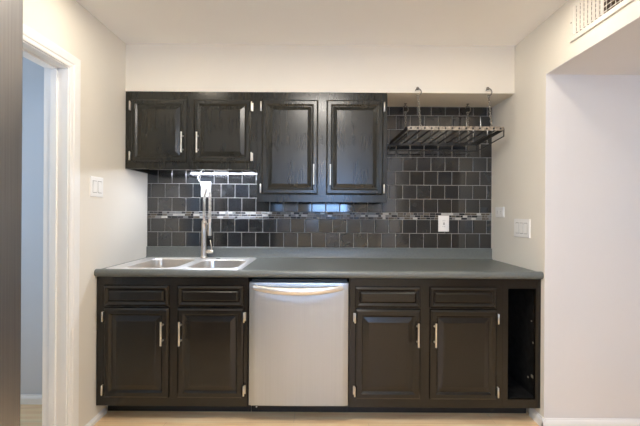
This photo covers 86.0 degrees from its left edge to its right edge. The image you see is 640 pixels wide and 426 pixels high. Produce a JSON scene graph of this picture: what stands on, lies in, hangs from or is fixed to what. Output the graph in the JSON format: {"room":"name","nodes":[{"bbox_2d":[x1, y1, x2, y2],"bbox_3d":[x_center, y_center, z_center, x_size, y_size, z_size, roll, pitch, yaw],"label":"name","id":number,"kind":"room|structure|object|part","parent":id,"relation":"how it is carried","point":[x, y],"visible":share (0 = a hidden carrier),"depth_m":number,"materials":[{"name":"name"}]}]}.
{"room":"kitchen","nodes":[
{"label":"kitchen","id":0,"kind":"room"},
{"bbox_2d":[21,57,43,394],"bbox_3d":[-2.234,0.040,2.325,1.532,2.428,0.120,0,0,0],"label":"wall","id":1,"kind":"structure","parent":0,"point":[32,73],"depth_m":2.27,"materials":[{"name":"paint"}]},
{"bbox_2d":[20,394,41,404],"bbox_3d":[-2.241,1.225,2.258,1.532,0.058,0.014,0,0,0],"label":"baseboard","id":2,"kind":"structure","parent":1,"relation":"attached to","point":[25,398],"depth_m":2.25,"materials":[{"name":"white wood"}]},
{"bbox_2d":[23,0,146,425],"bbox_3d":[-1.408,0.045,0.040,0.120,2.428,5.280,0,0,0],"label":"wall","id":3,"kind":"structure","parent":0,"point":[113,227],"depth_m":2.06,"materials":[{"name":"paint"}]},
{"bbox_2d":[23,41,68,425],"bbox_3d":[-1.411,0.233,1.413,0.126,2.052,0.866,0,0,0],"label":"door frame","id":4,"kind":"structure","parent":3,"relation":"in","point":[56,74],"depth_m":1.83,"materials":[{"name":"white wood"}]},
{"bbox_2d":[23,24,80,425],"bbox_3d":[-1.409,0.205,1.413,0.158,2.108,0.978,0,0,0],"label":"trim","id":5,"kind":"structure","parent":3,"relation":"attached to","point":[30,36],"depth_m":1.85,"materials":[{"name":"white wood"}]},
{"bbox_2d":[85,408,106,425],"bbox_3d":[-1.349,1.242,2.031,0.014,0.035,0.257,0,0,0],"label":"baseboard","id":6,"kind":"structure","parent":3,"relation":"attached to","point":[92,422],"depth_m":2.07,"materials":[{"name":"white wood"}]},
{"bbox_2d":[90,176,102,197],"bbox_3d":[-1.342,-0.157,2.066,0.010,0.122,0.120,0,0,0],"label":"switch plate","id":7,"kind":"object","parent":3,"relation":"attached to","point":[96,183],"visible":1,"depth_m":2.06,"materials":[{"name":"white plastic"}]},
{"bbox_2d":[20,404,538,425],"bbox_3d":[0.292,1.300,0.040,7.000,0.060,5.680,0,0,0],"label":"floor","id":8,"kind":"structure","parent":0,"point":[30,414],"depth_m":2.11,"materials":[{"name":"brown wood"}]},
{"bbox_2d":[0,0,22,425],"bbox_3d":[-0.945,0.370,0.251,0.772,1.785,0.911,0,0,0],"label":"refrigerator","id":9,"kind":"object","parent":8,"relation":"on","point":[11,11],"visible":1,"depth_m":0.68,"materials":[{"name":"metal"}]},
{"bbox_2d":[96,277,253,411],"bbox_3d":[-0.893,0.824,2.335,0.912,0.876,0.640,0,0,0],"label":"base cabinet","id":10,"kind":"object","parent":8,"relation":"on","point":[163,343],"visible":0.97,"depth_m":2.05,"materials":[{"name":"paint"}]},
{"bbox_3d":[-1.104,0.497,2.061,0.390,0.124,0.019,0,0,0],"label":"drawer","id":11,"kind":"part","parent":10,"relation":"part of","materials":[{"name":"paint"}]},
{"bbox_3d":[-1.104,0.839,2.061,0.390,0.540,0.019,0,0,0],"label":"door","id":12,"kind":"part","parent":10,"relation":"part of","materials":[{"name":"paint"}]},
{"bbox_3d":[-0.939,0.714,2.034,0.012,0.141,0.036,0,0,0],"label":"handle","id":13,"kind":"part","parent":10,"relation":"part of","materials":[{"name":"silver metal"}]},
{"bbox_3d":[-0.831,0.714,2.034,0.012,0.141,0.036,0,0,0],"label":"handle","id":14,"kind":"part","parent":10,"relation":"part of","materials":[{"name":"silver metal"}]},
{"bbox_3d":[-0.659,0.500,2.061,0.397,0.124,0.019,0,0,0],"label":"drawer","id":15,"kind":"part","parent":10,"relation":"part of","materials":[{"name":"paint"}]},
{"bbox_3d":[-0.659,0.842,2.061,0.397,0.540,0.019,0,0,0],"label":"door","id":16,"kind":"part","parent":10,"relation":"part of","materials":[{"name":"paint"}]},
{"bbox_2d":[249,277,347,411],"bbox_3d":[-0.129,0.834,2.300,0.607,0.858,0.640,0,0,0],"label":"dishwasher","id":17,"kind":"object","parent":8,"relation":"on","point":[298,327],"visible":0.99,"depth_m":2.04,"materials":[{"name":"silver metal"}]},
{"bbox_3d":[-0.130,0.455,2.016,0.536,0.051,0.072,0,0,0],"label":"handle","id":18,"kind":"part","parent":17,"relation":"part of","materials":[{"name":"metal"}]},
{"bbox_2d":[252,277,346,281],"bbox_3d":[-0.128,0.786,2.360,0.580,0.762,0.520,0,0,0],"label":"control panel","id":19,"kind":"object","parent":17,"relation":"in","point":[254,279],"depth_m":2.10,"materials":[{"name":"black plastic"}]},
{"bbox_3d":[-0.131,1.209,2.187,0.607,0.108,0.017,0,0,0],"label":"toe panel","id":20,"kind":"part","parent":17,"relation":"part of","materials":[{"name":"black plastic"}]},
{"bbox_2d":[346,278,502,412],"bbox_3d":[0.638,0.834,2.335,0.925,0.876,0.640,0,0,0],"label":"base cabinet","id":21,"kind":"object","parent":8,"relation":"on","point":[416,345],"visible":0.98,"depth_m":2.05,"materials":[{"name":"paint"}]},
{"bbox_2d":[94,246,543,278],"bbox_3d":[-0.006,0.329,2.362,2.682,0.122,0.635,0,0,0],"label":"countertop","id":22,"kind":"structure","parent":21,"relation":"on","point":[271,262],"depth_m":2.35,"materials":[{"name":"laminate"}]},
{"bbox_2d":[106,257,256,269],"bbox_3d":[-0.903,0.436,2.370,0.841,0.191,0.556,0,0,0],"label":"double sink","id":23,"kind":"object","parent":22,"relation":"in","point":[217,263],"visible":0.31,"depth_m":2.52,"materials":[{"name":"metal"}]},
{"bbox_3d":[-1.073,0.439,2.355,0.323,0.184,0.432,0,0,0],"label":"bowl","id":24,"kind":"part","parent":23,"relation":"part of","materials":[{"name":"metal"}]},
{"bbox_3d":[-0.686,0.441,2.330,0.318,0.184,0.382,0,0,0],"label":"bowl","id":25,"kind":"part","parent":23,"relation":"part of","materials":[{"name":"metal"}]},
{"bbox_2d":[200,187,212,257],"bbox_3d":[-0.820,0.073,2.551,0.092,0.535,0.212,0,0,-37],"label":"spring faucet","id":26,"kind":"object","parent":22,"relation":"on","point":[204,251],"visible":1,"depth_m":2.59,"materials":[{"name":"silver metal"}]},
{"bbox_3d":[0.408,0.506,2.061,0.391,0.124,0.019,0,0,0],"label":"drawer","id":27,"kind":"part","parent":21,"relation":"part of","materials":[{"name":"paint"}]},
{"bbox_3d":[0.408,0.849,2.061,0.391,0.540,0.019,0,0,0],"label":"door","id":28,"kind":"part","parent":21,"relation":"part of","materials":[{"name":"paint"}]},
{"bbox_3d":[0.582,0.723,2.034,0.012,0.141,0.036,0,0,0],"label":"handle","id":29,"kind":"part","parent":21,"relation":"part of","materials":[{"name":"silver metal"}]},
{"bbox_3d":[0.685,0.724,2.034,0.012,0.141,0.036,0,0,0],"label":"handle","id":30,"kind":"part","parent":21,"relation":"part of","materials":[{"name":"silver metal"}]},
{"bbox_3d":[0.862,0.851,2.061,0.401,0.540,0.019,0,0,0],"label":"door","id":31,"kind":"part","parent":21,"relation":"part of","materials":[{"name":"paint"}]},
{"bbox_3d":[0.862,0.509,2.061,0.401,0.124,0.019,0,0,0],"label":"drawer","id":32,"kind":"part","parent":21,"relation":"part of","materials":[{"name":"paint"}]},
{"bbox_2d":[492,279,540,412],"bbox_3d":[1.216,0.837,2.362,0.229,0.876,0.585,0,0,0],"label":"base cabinet","id":33,"kind":"object","parent":8,"relation":"on","point":[521,342],"visible":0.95,"depth_m":2.14,"materials":[{"name":"paint"}]},
{"bbox_2d":[125,44,514,106],"bbox_3d":[0.001,-0.997,2.524,2.686,0.327,0.312,0,0,0],"label":"soffit","id":34,"kind":"structure","parent":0,"point":[446,76],"depth_m":2.37,"materials":[{"name":"paint"}]},
{"bbox_2d":[389,87,503,154],"bbox_3d":[0.889,-0.651,2.469,0.733,0.442,0.284,0,0,0],"label":"pot rack","id":35,"kind":"object","parent":34,"relation":"hanging from","point":[496,130],"visible":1,"depth_m":2.44,"materials":[{"name":"grey metal"}]},
{"bbox_3d":[0.679,-0.697,2.345,0.017,0.231,0.039,0,0,-30],"label":"chain","id":36,"kind":"part","parent":35,"relation":"part of","materials":[{"name":"metal"}]},
{"bbox_3d":[0.889,-0.527,2.462,0.733,0.123,0.263,0,0,0],"label":"frame","id":37,"kind":"part","parent":35,"relation":"part of","materials":[{"name":"black metal"}]},
{"bbox_3d":[1.119,-0.645,2.595,0.014,0.248,0.023,0,0,0],"label":"chain","id":38,"kind":"part","parent":35,"relation":"part of","materials":[{"name":"metal"}]},
{"bbox_3d":[1.164,-0.695,2.345,0.017,0.234,0.039,0,0,-30],"label":"chain","id":39,"kind":"part","parent":35,"relation":"part of","materials":[{"name":"metal"}]},
{"bbox_2d":[76,0,567,45],"bbox_3d":[-0.864,-1.195,0.040,4.658,0.060,5.680,0,0,0],"label":"ceiling","id":40,"kind":"structure","parent":0,"point":[244,22],"depth_m":2.07,"materials":[{"name":"paint"}]},
{"bbox_2d":[491,0,639,417],"bbox_3d":[1.398,0.062,0.040,0.120,2.428,5.280,0,0,0],"label":"wall","id":41,"kind":"structure","parent":0,"point":[518,158],"depth_m":2.18,"materials":[{"name":"paint"}]},
{"bbox_2d":[495,207,504,217],"bbox_3d":[1.334,-0.006,2.548,0.008,0.078,0.122,0,0,0],"label":"wall outlet","id":42,"kind":"object","parent":41,"relation":"attached to","point":[499,211],"visible":1,"depth_m":2.53,"materials":[{"name":"white plastic"}]},
{"bbox_2d":[514,219,530,237],"bbox_3d":[1.332,0.101,2.269,0.010,0.122,0.180,0,0,0],"label":"switch plate","id":43,"kind":"object","parent":41,"relation":"attached to","point":[522,227],"visible":1,"depth_m":2.25,"materials":[{"name":"white plastic"}]},
{"bbox_2d":[529,408,544,425],"bbox_3d":[1.323,1.247,2.092,0.014,0.058,0.136,0,0,0],"label":"baseboard","id":44,"kind":"structure","parent":41,"relation":"attached to","point":[533,413],"depth_m":2.09,"materials":[{"name":"white wood"}]},
{"bbox_2d":[570,0,632,42],"bbox_3d":[1.336,-1.009,1.597,0.016,0.199,0.474,0,0,0],"label":"air vent","id":45,"kind":"object","parent":41,"relation":"in","point":[585,15],"visible":1,"depth_m":1.70,"materials":[{"name":"white metal"}]},
{"bbox_2d":[546,16,639,74],"bbox_3d":[2.534,-0.847,0.280,2.382,0.060,3.760,0,0,0],"label":"ceiling","id":46,"kind":"structure","parent":0,"point":[618,53],"depth_m":1.81,"materials":[{"name":"paint"}]},
{"bbox_2d":[564,75,639,418],"bbox_3d":[2.528,0.233,2.100,2.142,2.100,0.120,0,0,0],"label":"wall","id":47,"kind":"structure","parent":0,"point":[602,349],"depth_m":2.04,"materials":[{"name":"paint"}]},
{"bbox_2d":[544,74,565,417],"bbox_3d":[1.397,0.227,2.039,0.120,2.100,0.002,0,0,0],"label":"wall","id":48,"kind":"structure","parent":47,"relation":"attached to","point":[555,142],"depth_m":2.04,"materials":[{"name":"paint"}]},
{"bbox_2d":[541,418,639,425],"bbox_3d":[2.454,1.254,2.031,2.276,0.058,0.014,0,0,0],"label":"baseboard","id":49,"kind":"structure","parent":47,"relation":"attached to","point":[548,421],"depth_m":2.03,"materials":[{"name":"white wood"}]},
{"bbox_3d":[-0.005,0.054,2.740,2.926,2.428,0.120,0,0,0],"label":"wall","id":50,"kind":"structure","parent":0,"visible":0},
{"bbox_2d":[125,91,257,173],"bbox_3d":[-0.887,-0.570,2.491,0.910,0.534,0.356,0,0,0],"label":"upper cabinet","id":51,"kind":"object","parent":50,"relation":"attached to","point":[165,130],"visible":0.99,"depth_m":2.35,"materials":[{"name":"paint"}]},
{"bbox_3d":[-1.108,-0.566,2.358,0.383,0.433,0.019,0,0,0],"label":"door","id":52,"kind":"part","parent":51,"relation":"part of","materials":[{"name":"paint"}]},
{"bbox_3d":[-0.939,-0.480,2.331,0.012,0.141,0.036,0,0,0],"label":"handle","id":53,"kind":"part","parent":51,"relation":"part of","materials":[{"name":"silver metal"}]},
{"bbox_3d":[-0.671,-0.564,2.358,0.394,0.433,0.019,0,0,0],"label":"door","id":54,"kind":"part","parent":51,"relation":"part of","materials":[{"name":"paint"}]},
{"bbox_2d":[147,107,491,247],"bbox_3d":[-0.003,-0.282,2.675,2.684,1.100,0.010,0,0,0],"label":"tile backsplash","id":55,"kind":"structure","parent":50,"relation":"attached to","point":[425,187],"depth_m":2.67,"materials":[{"name":"tile"}]},
{"bbox_2d":[201,182,210,196],"bbox_3d":[-0.888,-0.185,2.667,0.078,0.118,0.009,0,0,0],"label":"wall outlet","id":56,"kind":"object","parent":55,"relation":"attached to","point":[207,184],"visible":0.44,"depth_m":2.67,"materials":[{"name":"white plastic"}]},
{"bbox_2d":[198,169,204,186],"bbox_3d":[-0.914,-0.270,2.646,0.057,0.135,0.034,0,0,0],"label":"power cord","id":57,"kind":"object","parent":56,"relation":"attached to","point":[202,184],"visible":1,"depth_m":2.64,"materials":[{"name":"white plastic"}]},
{"bbox_2d":[438,216,448,231],"bbox_3d":[0.963,0.083,2.667,0.084,0.125,0.009,0,0,0],"label":"wall outlet","id":58,"kind":"object","parent":55,"relation":"attached to","point":[443,221],"visible":1,"depth_m":2.67,"materials":[{"name":"white plastic"}]},
{"bbox_2d":[442,219,445,227],"bbox_3d":[0.963,0.083,2.666,0.035,0.068,0.004,0,0,0],"label":"socket","id":59,"kind":"object","parent":58,"relation":"attached to","point":[443,220],"depth_m":2.66,"materials":[{"name":"white plastic"}]},
{"bbox_2d":[257,92,386,203],"bbox_3d":[0.016,-0.453,2.491,0.896,0.757,0.356,0,0,0],"label":"upper cabinet","id":60,"kind":"object","parent":50,"relation":"attached to","point":[312,146],"visible":1,"depth_m":2.35,"materials":[{"name":"paint"}]},
{"bbox_3d":[-0.207,-0.453,2.358,0.389,0.652,0.019,0,0,0],"label":"door","id":61,"kind":"part","parent":60,"relation":"part of","materials":[{"name":"paint"}]},
{"bbox_3d":[-0.043,-0.260,2.331,0.012,0.142,0.036,0,0,0],"label":"handle","id":62,"kind":"part","parent":60,"relation":"part of","materials":[{"name":"silver metal"}]},
{"bbox_3d":[0.069,-0.260,2.331,0.012,0.142,0.036,0,0,0],"label":"handle","id":63,"kind":"part","parent":60,"relation":"part of","materials":[{"name":"silver metal"}]},
{"bbox_3d":[0.239,-0.451,2.358,0.393,0.652,0.019,0,0,0],"label":"door","id":64,"kind":"part","parent":60,"relation":"part of","materials":[{"name":"paint"}]}
]}

